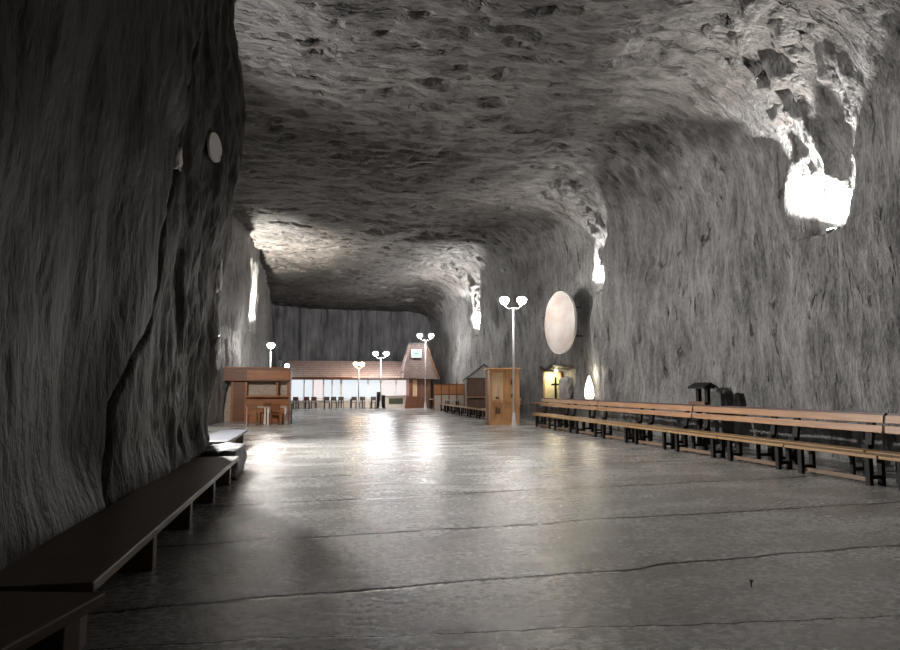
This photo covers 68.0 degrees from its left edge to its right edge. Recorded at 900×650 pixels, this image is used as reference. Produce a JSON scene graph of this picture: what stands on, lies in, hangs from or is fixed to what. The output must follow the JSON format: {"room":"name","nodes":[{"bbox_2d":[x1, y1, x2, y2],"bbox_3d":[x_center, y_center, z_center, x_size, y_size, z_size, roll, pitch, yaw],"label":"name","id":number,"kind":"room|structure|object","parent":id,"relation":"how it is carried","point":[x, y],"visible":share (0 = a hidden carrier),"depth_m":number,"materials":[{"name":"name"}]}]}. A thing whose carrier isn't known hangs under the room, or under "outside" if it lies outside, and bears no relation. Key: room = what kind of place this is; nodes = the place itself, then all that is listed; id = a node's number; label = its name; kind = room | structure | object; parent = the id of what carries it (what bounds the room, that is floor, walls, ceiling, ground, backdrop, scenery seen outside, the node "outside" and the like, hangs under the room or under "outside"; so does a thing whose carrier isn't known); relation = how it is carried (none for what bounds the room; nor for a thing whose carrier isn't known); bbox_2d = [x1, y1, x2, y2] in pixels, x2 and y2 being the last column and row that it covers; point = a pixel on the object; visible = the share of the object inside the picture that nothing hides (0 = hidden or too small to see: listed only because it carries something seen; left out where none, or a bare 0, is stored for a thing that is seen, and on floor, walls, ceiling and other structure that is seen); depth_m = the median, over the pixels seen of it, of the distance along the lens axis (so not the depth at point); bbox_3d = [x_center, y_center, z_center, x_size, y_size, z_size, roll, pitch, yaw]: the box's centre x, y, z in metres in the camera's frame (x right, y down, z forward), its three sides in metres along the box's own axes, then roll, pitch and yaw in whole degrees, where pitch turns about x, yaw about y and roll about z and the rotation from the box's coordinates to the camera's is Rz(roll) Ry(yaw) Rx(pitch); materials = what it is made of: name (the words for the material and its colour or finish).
{"room":"underground passage","nodes":[
{"label":"underground passage","id":0,"kind":"room"},
{"bbox_2d":[0,0,245,570],"bbox_3d":[-3.243,-3.754,4.923,1.684,11.500,20.185,1,-5,-11],"label":"wall","id":1,"kind":"structure","parent":0,"point":[111,254],"depth_m":6.75,"materials":[{"name":"grey stone"}]},
{"bbox_2d":[173,147,182,170],"bbox_3d":[-3.839,-2.338,9.393,0.125,0.344,0.271,1,-5,-11],"label":"crystal","id":2,"kind":"object","parent":1,"relation":"attached to","point":[178,163],"visible":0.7,"depth_m":9.34,"materials":[{"name":"white paint"}]},
{"bbox_2d":[207,132,221,162],"bbox_3d":[-3.971,-2.945,11.071,0.170,0.480,0.520,0,-5,3],"label":"oval plaque","id":3,"kind":"object","parent":1,"relation":"attached to","point":[214,147],"visible":0.91,"depth_m":11.01,"materials":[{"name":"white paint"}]},
{"bbox_2d":[215,336,220,357],"bbox_3d":[-4.281,0.391,12.165,0.173,0.415,0.258,1,-5,-11],"label":"crystal","id":4,"kind":"object","parent":1,"relation":"attached to","point":[218,341],"visible":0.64,"depth_m":12.14,"materials":[{"name":"white paint"}]},
{"bbox_2d":[215,260,222,292],"bbox_3d":[-4.300,-0.951,12.294,0.210,0.716,0.291,1,-5,-11],"label":"crystal","id":5,"kind":"object","parent":1,"relation":"attached to","point":[219,279],"visible":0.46,"depth_m":12.21,"materials":[{"name":"white paint"}]},
{"bbox_2d":[208,214,273,425],"bbox_3d":[-11.326,-0.660,37.678,1.909,11.500,48.131,1,-5,-11],"label":"wall","id":6,"kind":"structure","parent":0,"point":[245,307],"depth_m":35.23,"materials":[{"name":"grey stone"}]},
{"bbox_2d":[273,287,446,404],"bbox_3d":[-8.739,1.482,60.246,18.612,11.480,2.478,1,-5,-11],"label":"wall","id":7,"kind":"structure","parent":0,"point":[299,334],"depth_m":60.88,"materials":[{"name":"grey stone"}]},
{"bbox_2d":[81,405,899,649],"bbox_3d":[-2.572,4.415,28.664,18.800,0.300,68.200,1,-5,-11],"label":"floor","id":8,"kind":"structure","parent":0,"point":[369,528],"depth_m":6.59,"materials":[{"name":"grey stone"}]},
{"bbox_2d":[0,591,104,649],"bbox_3d":[-2.297,1.574,2.412,0.660,0.420,2.600,0,-5,2],"label":"bench","id":9,"kind":"object","parent":8,"relation":"on","point":[28,620],"visible":1,"depth_m":3.45,"materials":[{"name":"brown wood"}]},
{"bbox_2d":[0,456,238,649],"bbox_3d":[-3.138,2.047,7.425,0.690,0.420,7.400,1,-5,-11],"label":"bench","id":10,"kind":"object","parent":8,"relation":"on","point":[121,537],"visible":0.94,"depth_m":5.31,"materials":[{"name":"brown wood"}]},
{"bbox_2d":[201,442,246,479],"bbox_3d":[-4.074,2.428,12.029,0.675,0.527,1.843,1,-5,-11],"label":"block","id":11,"kind":"object","parent":8,"relation":"on","point":[228,448],"visible":0.59,"depth_m":11.55,"materials":[{"name":"stone"}]},
{"bbox_2d":[209,429,247,444],"bbox_3d":[-5.479,2.871,16.149,0.700,0.420,4.200,1,-5,-11],"label":"bench","id":12,"kind":"object","parent":8,"relation":"on","point":[222,436],"visible":0.47,"depth_m":16.14,"materials":[{"name":"grey wood"}]},
{"bbox_2d":[247,404,257,425],"bbox_3d":[-8.258,3.740,27.901,0.420,0.900,0.425,1,-5,-11],"label":"cafe chair","id":13,"kind":"object","parent":8,"relation":"on","point":[249,406],"visible":0.97,"depth_m":27.72,"materials":[{"name":"brown wood"}]},
{"bbox_2d":[246,406,266,424],"bbox_3d":[-8.397,3.908,28.884,0.840,0.750,0.840,2,-6,-17],"label":"cafe table","id":14,"kind":"object","parent":8,"relation":"on","point":[264,407],"visible":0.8,"depth_m":28.62,"materials":[{"name":"beige paint"}]},
{"bbox_2d":[223,367,292,421],"bbox_3d":[-9.308,3.336,32.177,3.263,2.509,2.920,1,-5,-11],"label":"cabin","id":15,"kind":"object","parent":8,"relation":"on","point":[246,385],"visible":0.78,"depth_m":31.02,"materials":[{"name":"brown wood"}]},
{"bbox_2d":[246,397,288,421],"bbox_3d":[-8.503,3.908,31.157,1.898,1.179,0.120,1,-5,-11],"label":"counter","id":16,"kind":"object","parent":15,"relation":"on","point":[284,401],"depth_m":31.10,"materials":[{"name":"brown wood"}]},
{"bbox_2d":[248,381,286,395],"bbox_3d":[-8.580,3.000,31.514,1.852,0.697,0.040,1,-5,-11],"label":"blind","id":17,"kind":"object","parent":15,"relation":"hanging from","point":[255,388],"depth_m":31.47,"materials":[{"name":"beige fabric"}]},
{"bbox_2d":[246,395,290,396],"bbox_3d":[-8.488,3.337,31.173,2.003,0.080,0.500,1,-5,-11],"label":"countertop","id":18,"kind":"structure","parent":15,"relation":"on","point":[266,395],"depth_m":31.02,"materials":[{"name":"brown wood"}]},
{"bbox_2d":[277,360,281,366],"bbox_3d":[-8.052,1.831,31.498,0.180,0.360,0.212,1,-5,-11],"label":"loudspeaker","id":19,"kind":"object","parent":15,"relation":"on","point":[279,362],"visible":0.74,"depth_m":31.41,"materials":[{"name":"black plastic"}]},
{"bbox_2d":[260,402,271,422],"bbox_3d":[-8.250,3.933,29.938,0.420,0.900,0.425,-1,-5,6],"label":"cafe chair","id":20,"kind":"object","parent":8,"relation":"on","point":[266,404],"visible":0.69,"depth_m":30.13,"materials":[{"name":"brown wood"}]},
{"bbox_2d":[267,343,274,366],"bbox_3d":[-9.495,2.907,35.211,0.390,3.933,0.390,0,-5,0],"label":"street lamp","id":21,"kind":"object","parent":8,"relation":"on","point":[270,345],"visible":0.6,"depth_m":35.27,"materials":[{"name":"white metal"}]},
{"bbox_2d":[269,404,280,425],"bbox_3d":[-7.355,3.748,27.978,0.420,0.900,0.425,2,-6,-23],"label":"cafe chair","id":22,"kind":"object","parent":8,"relation":"on","point":[273,406],"visible":0.98,"depth_m":27.82,"materials":[{"name":"brown wood"}]},
{"bbox_2d":[267,406,288,423],"bbox_3d":[-7.484,3.916,28.962,0.840,0.750,0.840,1,-5,-8],"label":"cafe table","id":23,"kind":"object","parent":8,"relation":"on","point":[268,407],"visible":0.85,"depth_m":28.63,"materials":[{"name":"beige paint"}]},
{"bbox_2d":[282,403,292,423],"bbox_3d":[-7.064,3.839,28.951,0.425,0.900,0.420,1,-5,-11],"label":"cafe chair","id":24,"kind":"object","parent":8,"relation":"on","point":[292,403],"visible":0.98,"depth_m":28.78,"materials":[{"name":"brown wood"}]},
{"bbox_2d":[293,397,298,408],"bbox_3d":[-11.445,5.785,49.550,0.420,0.900,0.425,0,-5,-5],"label":"cafe chair","id":25,"kind":"object","parent":8,"relation":"on","point":[294,398],"visible":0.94,"depth_m":49.37,"materials":[{"name":"brown wood"}]},
{"bbox_2d":[304,397,309,408],"bbox_3d":[-10.661,5.800,49.705,0.420,0.900,0.425,0,-5,-2],"label":"cafe chair","id":26,"kind":"object","parent":8,"relation":"on","point":[305,398],"visible":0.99,"depth_m":49.53,"materials":[{"name":"brown wood"}]},
{"bbox_2d":[311,397,316,408],"bbox_3d":[-10.159,5.809,49.803,0.420,0.900,0.425,1,-5,-9],"label":"cafe chair","id":27,"kind":"object","parent":8,"relation":"on","point":[312,398],"visible":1,"depth_m":49.62,"materials":[{"name":"brown wood"}]},
{"bbox_2d":[324,397,329,408],"bbox_3d":[-9.222,5.826,49.988,0.420,0.900,0.425,0,-5,-3],"label":"cafe chair","id":28,"kind":"object","parent":8,"relation":"on","point":[325,398],"visible":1,"depth_m":49.81,"materials":[{"name":"brown wood"}]},
{"bbox_2d":[338,397,343,408],"bbox_3d":[-8.205,5.845,50.189,0.420,0.900,0.425,1,-5,-9],"label":"cafe chair","id":29,"kind":"object","parent":8,"relation":"on","point":[339,398],"visible":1,"depth_m":50.00,"materials":[{"name":"brown wood"}]},
{"bbox_2d":[287,361,405,407],"bbox_3d":[-8.294,4.824,54.709,9.956,3.784,4.230,1,-5,-11],"label":"building","id":30,"kind":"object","parent":8,"relation":"on","point":[319,379],"visible":0.66,"depth_m":53.37,"materials":[{"name":"white glass"}]},
{"bbox_2d":[350,397,356,408],"bbox_3d":[-7.289,5.862,50.369,0.420,0.900,0.425,2,-6,-21],"label":"cafe chair","id":31,"kind":"object","parent":8,"relation":"on","point":[352,398],"visible":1,"depth_m":50.22,"materials":[{"name":"brown wood"}]},
{"bbox_2d":[353,362,364,407],"bbox_3d":[-7.034,4.643,51.408,0.870,3.524,0.390,0,-5,0],"label":"street lamp","id":32,"kind":"object","parent":8,"relation":"on","point":[355,363],"visible":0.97,"depth_m":51.39,"materials":[{"name":"white metal"}]},
{"bbox_2d":[376,392,379,407],"bbox_3d":[-5.531,5.803,51.597,0.340,1.248,0.400,1,-5,-11],"label":"menu board","id":33,"kind":"object","parent":8,"relation":"on","point":[378,393],"visible":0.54,"depth_m":51.54,"materials":[{"name":"black"}]},
{"bbox_2d":[373,352,388,407],"bbox_3d":[-5.313,4.220,51.176,1.230,4.322,0.390,0,-5,0],"label":"street lamp","id":34,"kind":"object","parent":8,"relation":"on","point":[375,354],"visible":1,"depth_m":51.20,"materials":[{"name":"white metal"}]},
{"bbox_2d":[381,395,385,407],"bbox_3d":[-5.175,5.934,51.656,0.340,0.999,0.400,1,-5,-11],"label":"menu board","id":35,"kind":"object","parent":8,"relation":"on","point":[382,396],"visible":0.77,"depth_m":51.60,"materials":[{"name":"black"}]},
{"bbox_2d":[385,395,406,407],"bbox_3d":[-4.292,6.041,52.687,1.678,0.980,0.610,1,-5,-11],"label":"counter","id":36,"kind":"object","parent":8,"relation":"on","point":[391,401],"depth_m":52.44,"materials":[{"name":"beige paint"}]},
{"bbox_2d":[400,343,439,407],"bbox_3d":[-2.372,3.987,52.566,2.870,5.047,2.370,1,-5,-11],"label":"booth","id":37,"kind":"object","parent":8,"relation":"on","point":[412,369],"visible":0.85,"depth_m":51.70,"materials":[{"name":"brown wood"}]},
{"bbox_2d":[411,349,421,357],"bbox_3d":[-2.599,2.208,51.497,0.800,0.660,0.338,1,-5,-8],"label":"exit sign","id":38,"kind":"object","parent":37,"relation":"attached to","point":[415,353],"visible":1,"depth_m":51.34,"materials":[{"name":"white paint"}]},
{"bbox_2d":[417,334,433,408],"bbox_3d":[-1.808,3.403,48.981,1.230,5.536,0.390,0,-5,0],"label":"street lamp","id":39,"kind":"object","parent":8,"relation":"on","point":[418,335],"visible":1,"depth_m":49.02,"materials":[{"name":"white metal"}]},
{"bbox_2d":[439,404,449,411],"bbox_3d":[-0.345,5.431,43.617,0.350,0.490,2.118,1,-5,-11],"label":"bench","id":40,"kind":"object","parent":8,"relation":"on","point":[441,409],"visible":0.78,"depth_m":43.62,"materials":[{"name":"brown wood"}]},
{"bbox_2d":[433,382,464,409],"bbox_3d":[-0.066,4.992,46.998,2.225,2.000,0.450,0,-5,0],"label":"partition","id":41,"kind":"object","parent":8,"relation":"on","point":[441,392],"depth_m":46.80,"materials":[{"name":"brown paint"}]},
{"bbox_2d":[445,405,456,413],"bbox_3d":[0.072,5.232,41.518,0.350,0.490,2.118,1,-5,-11],"label":"bench","id":42,"kind":"object","parent":8,"relation":"on","point":[451,406],"visible":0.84,"depth_m":40.69,"materials":[{"name":"brown wood"}]},
{"bbox_2d":[445,400,458,410],"bbox_3d":[0.135,5.428,44.978,0.840,0.750,0.840,1,-5,-11],"label":"cafe table","id":43,"kind":"object","parent":8,"relation":"on","point":[445,400],"visible":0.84,"depth_m":44.68,"materials":[{"name":"wood"}]},
{"bbox_2d":[453,406,463,414],"bbox_3d":[0.490,5.034,39.418,0.350,0.490,2.118,1,-5,-11],"label":"bench","id":44,"kind":"object","parent":8,"relation":"on","point":[458,407],"visible":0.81,"depth_m":39.75,"materials":[{"name":"brown wood"}]},
{"bbox_2d":[460,406,472,416],"bbox_3d":[0.908,4.836,37.318,0.350,0.490,2.118,1,-5,-11],"label":"bench","id":45,"kind":"object","parent":8,"relation":"on","point":[462,413],"visible":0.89,"depth_m":37.14,"materials":[{"name":"brown wood"}]},
{"bbox_2d":[468,408,481,417],"bbox_3d":[1.325,4.637,35.218,0.350,0.490,2.118,1,-5,-11],"label":"bench","id":46,"kind":"object","parent":8,"relation":"on","point":[474,409],"visible":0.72,"depth_m":34.92,"materials":[{"name":"brown wood"}]},
{"bbox_2d":[462,364,488,413],"bbox_3d":[2.041,3.878,40.478,2.560,2.990,2.380,0,-5,0],"label":"hut","id":47,"kind":"object","parent":8,"relation":"on","point":[476,386],"visible":0.52,"depth_m":39.67,"materials":[{"name":"brown wood"}]},
{"bbox_2d":[477,409,485,418],"bbox_3d":[1.743,4.439,33.119,0.350,0.490,2.118,1,-5,-11],"label":"bench","id":48,"kind":"object","parent":8,"relation":"on","point":[483,410],"visible":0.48,"depth_m":33.73,"materials":[{"name":"brown wood"}]},
{"bbox_2d":[484,368,520,424],"bbox_3d":[2.237,3.055,28.571,1.400,2.390,1.340,0,-5,-4],"label":"booth","id":49,"kind":"object","parent":8,"relation":"on","point":[498,381],"visible":0.8,"depth_m":28.00,"materials":[{"name":"brown wood"}]},
{"bbox_2d":[500,297,525,425],"bbox_3d":[2.626,1.486,27.568,1.110,5.325,0.390,0,-5,0],"label":"street lamp","id":50,"kind":"object","parent":8,"relation":"on","point":[504,300],"visible":0.99,"depth_m":27.62,"materials":[{"name":"white metal"}]},
{"bbox_2d":[532,414,556,428],"bbox_3d":[3.730,3.786,26.203,0.350,0.490,2.118,1,-5,-11],"label":"bench","id":51,"kind":"object","parent":8,"relation":"on","point":[537,424],"visible":0.8,"depth_m":26.44,"materials":[{"name":"brown wood"}]},
{"bbox_2d":[532,402,566,421],"bbox_3d":[4.580,4.043,30.838,0.440,0.850,3.800,1,-5,-11],"label":"table","id":52,"kind":"object","parent":8,"relation":"on","point":[536,403],"visible":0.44,"depth_m":31.29,"materials":[{"name":"brown wood"}]},
{"bbox_2d":[550,416,577,432],"bbox_3d":[4.147,3.587,24.104,0.350,0.490,2.118,1,-5,-11],"label":"bench","id":53,"kind":"object","parent":8,"relation":"on","point":[570,429],"visible":0.82,"depth_m":24.03,"materials":[{"name":"brown wood"}]},
{"bbox_2d":[532,398,598,431],"bbox_3d":[4.438,3.475,26.266,0.552,1.121,5.996,1,-5,-11],"label":"bench","id":54,"kind":"object","parent":8,"relation":"on","point":[568,402],"visible":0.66,"depth_m":25.60,"materials":[{"name":"beige wood"}]},
{"bbox_2d":[571,419,603,436],"bbox_3d":[4.565,3.389,22.004,0.350,0.490,2.118,1,-5,-11],"label":"bench","id":55,"kind":"object","parent":8,"relation":"on","point":[583,421],"visible":0.81,"depth_m":21.96,"materials":[{"name":"brown wood"}]},
{"bbox_2d":[584,376,593,426],"bbox_3d":[5.507,3.030,26.334,0.380,2.020,0.380,1,-5,-11],"label":"lamp","id":56,"kind":"object","parent":8,"relation":"on","point":[589,390],"depth_m":26.25,"materials":[{"name":"glass"}]},
{"bbox_2d":[597,422,637,442],"bbox_3d":[4.983,3.191,19.904,0.350,0.490,2.118,1,-5,-11],"label":"bench","id":57,"kind":"object","parent":8,"relation":"on","point":[625,438],"visible":0.8,"depth_m":19.74,"materials":[{"name":"brown wood"}]},
{"bbox_2d":[587,400,694,444],"bbox_3d":[5.613,2.917,20.357,0.552,1.121,5.996,1,-5,-11],"label":"bench","id":58,"kind":"object","parent":8,"relation":"on","point":[687,408],"visible":0.66,"depth_m":19.63,"materials":[{"name":"beige wood"}]},
{"bbox_2d":[628,426,674,448],"bbox_3d":[5.400,2.993,17.804,0.350,0.490,2.118,1,-5,-11],"label":"bench","id":59,"kind":"object","parent":8,"relation":"on","point":[637,440],"visible":0.88,"depth_m":17.54,"materials":[{"name":"brown wood"}]},
{"bbox_2d":[667,430,725,457],"bbox_3d":[5.818,2.794,15.705,0.350,0.490,2.118,1,-5,-11],"label":"bench","id":60,"kind":"object","parent":8,"relation":"on","point":[713,437],"visible":0.88,"depth_m":15.46,"materials":[{"name":"brown wood"}]},
{"bbox_2d":[688,382,717,444],"bbox_3d":[7.020,2.446,18.459,0.520,1.702,0.600,3,-6,-25],"label":"stand","id":61,"kind":"object","parent":8,"relation":"on","point":[706,386],"visible":0.46,"depth_m":18.44,"materials":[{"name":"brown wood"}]},
{"bbox_2d":[688,401,710,411],"bbox_3d":[6.992,2.256,18.464,0.460,0.280,0.600,3,-6,-25],"label":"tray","id":62,"kind":"object","parent":61,"relation":"on","point":[689,402],"depth_m":18.33,"materials":[{"name":"brown wood"}]},
{"bbox_2d":[710,387,734,445],"bbox_3d":[7.276,2.454,17.879,0.452,1.576,0.622,1,-5,-11],"label":"rock","id":63,"kind":"object","parent":8,"relation":"on","point":[724,397],"visible":0.59,"depth_m":17.67,"materials":[{"name":"stone"}]},
{"bbox_2d":[717,436,795,469],"bbox_3d":[6.236,2.596,13.605,0.350,0.490,2.118,1,-5,-11],"label":"bench","id":64,"kind":"object","parent":8,"relation":"on","point":[778,462],"visible":0.91,"depth_m":13.31,"materials":[{"name":"brown wood"}]},
{"bbox_2d":[679,404,887,475],"bbox_3d":[6.788,2.359,14.449,0.552,1.121,5.996,1,-5,-11],"label":"bench","id":65,"kind":"object","parent":8,"relation":"on","point":[871,418],"visible":0.81,"depth_m":13.62,"materials":[{"name":"beige wood"}]},
{"bbox_2d":[784,444,894,485],"bbox_3d":[6.653,2.397,11.505,0.350,0.490,2.118,1,-5,-11],"label":"bench","id":66,"kind":"object","parent":8,"relation":"on","point":[869,478],"visible":0.88,"depth_m":11.18,"materials":[{"name":"brown wood"}]},
{"bbox_2d":[866,413,899,483],"bbox_3d":[7.963,1.801,8.540,0.552,1.121,5.996,1,-5,-11],"label":"bench","id":67,"kind":"object","parent":8,"relation":"on","point":[891,418],"visible":0.72,"depth_m":11.32,"materials":[{"name":"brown wood"}]},
{"bbox_2d":[878,456,899,490],"bbox_3d":[7.071,2.199,9.405,0.350,0.490,2.118,1,-5,-11],"label":"bench","id":68,"kind":"object","parent":8,"relation":"on","point":[889,458],"visible":1,"depth_m":10.11,"materials":[{"name":"brown wood"}]},
{"bbox_2d":[233,0,853,313],"bbox_3d":[-3.630,-5.151,29.408,16.463,2.611,67.900,1,-5,-11],"label":"ceiling","id":69,"kind":"structure","parent":0,"point":[390,147],"depth_m":18.58,"materials":[{"name":"grey stone"}]},
{"bbox_2d":[551,377,558,397],"bbox_3d":[5.071,3.063,32.001,0.440,1.120,0.200,-3,-6,27],"label":"cross","id":70,"kind":"object","parent":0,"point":[555,383],"visible":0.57,"depth_m":31.98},
{"bbox_2d":[584,376,593,398],"bbox_3d":[5.507,2.482,26.385,0.380,0.920,0.380,1,-5,-11],"label":"glass shade","id":71,"kind":"object","parent":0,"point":[589,390],"depth_m":26.25,"materials":[{"name":"beige glass"}]},
{"bbox_2d":[422,0,899,467],"bbox_3d":[4.877,-0.456,30.688,2.475,9.779,67.963,1,-6,-12],"label":"wall","id":72,"kind":"structure","parent":0,"point":[711,257],"depth_m":17.50,"materials":[{"name":"grey stone"}]},
{"bbox_2d":[543,372,560,398],"bbox_3d":[4.978,2.977,32.477,0.920,1.380,0.110,1,-5,-11],"label":"panel","id":73,"kind":"object","parent":72,"relation":"attached to","point":[548,377],"visible":0.56,"depth_m":32.43,"materials":[{"name":"yellow paint"}]},
{"bbox_2d":[545,291,582,353],"bbox_3d":[4.952,-0.094,28.261,0.750,2.640,2.640,2,-6,-19],"label":"disc","id":74,"kind":"object","parent":72,"relation":"attached to","point":[561,313],"visible":1,"depth_m":27.97,"materials":[{"name":"white paint"}]},
{"bbox_2d":[559,376,572,398],"bbox_3d":[5.319,2.919,30.567,0.486,1.176,0.810,1,-5,-11],"label":"rock","id":75,"kind":"object","parent":72,"relation":"on","point":[565,383],"visible":0.84,"depth_m":30.28,"materials":[{"name":"stone"}]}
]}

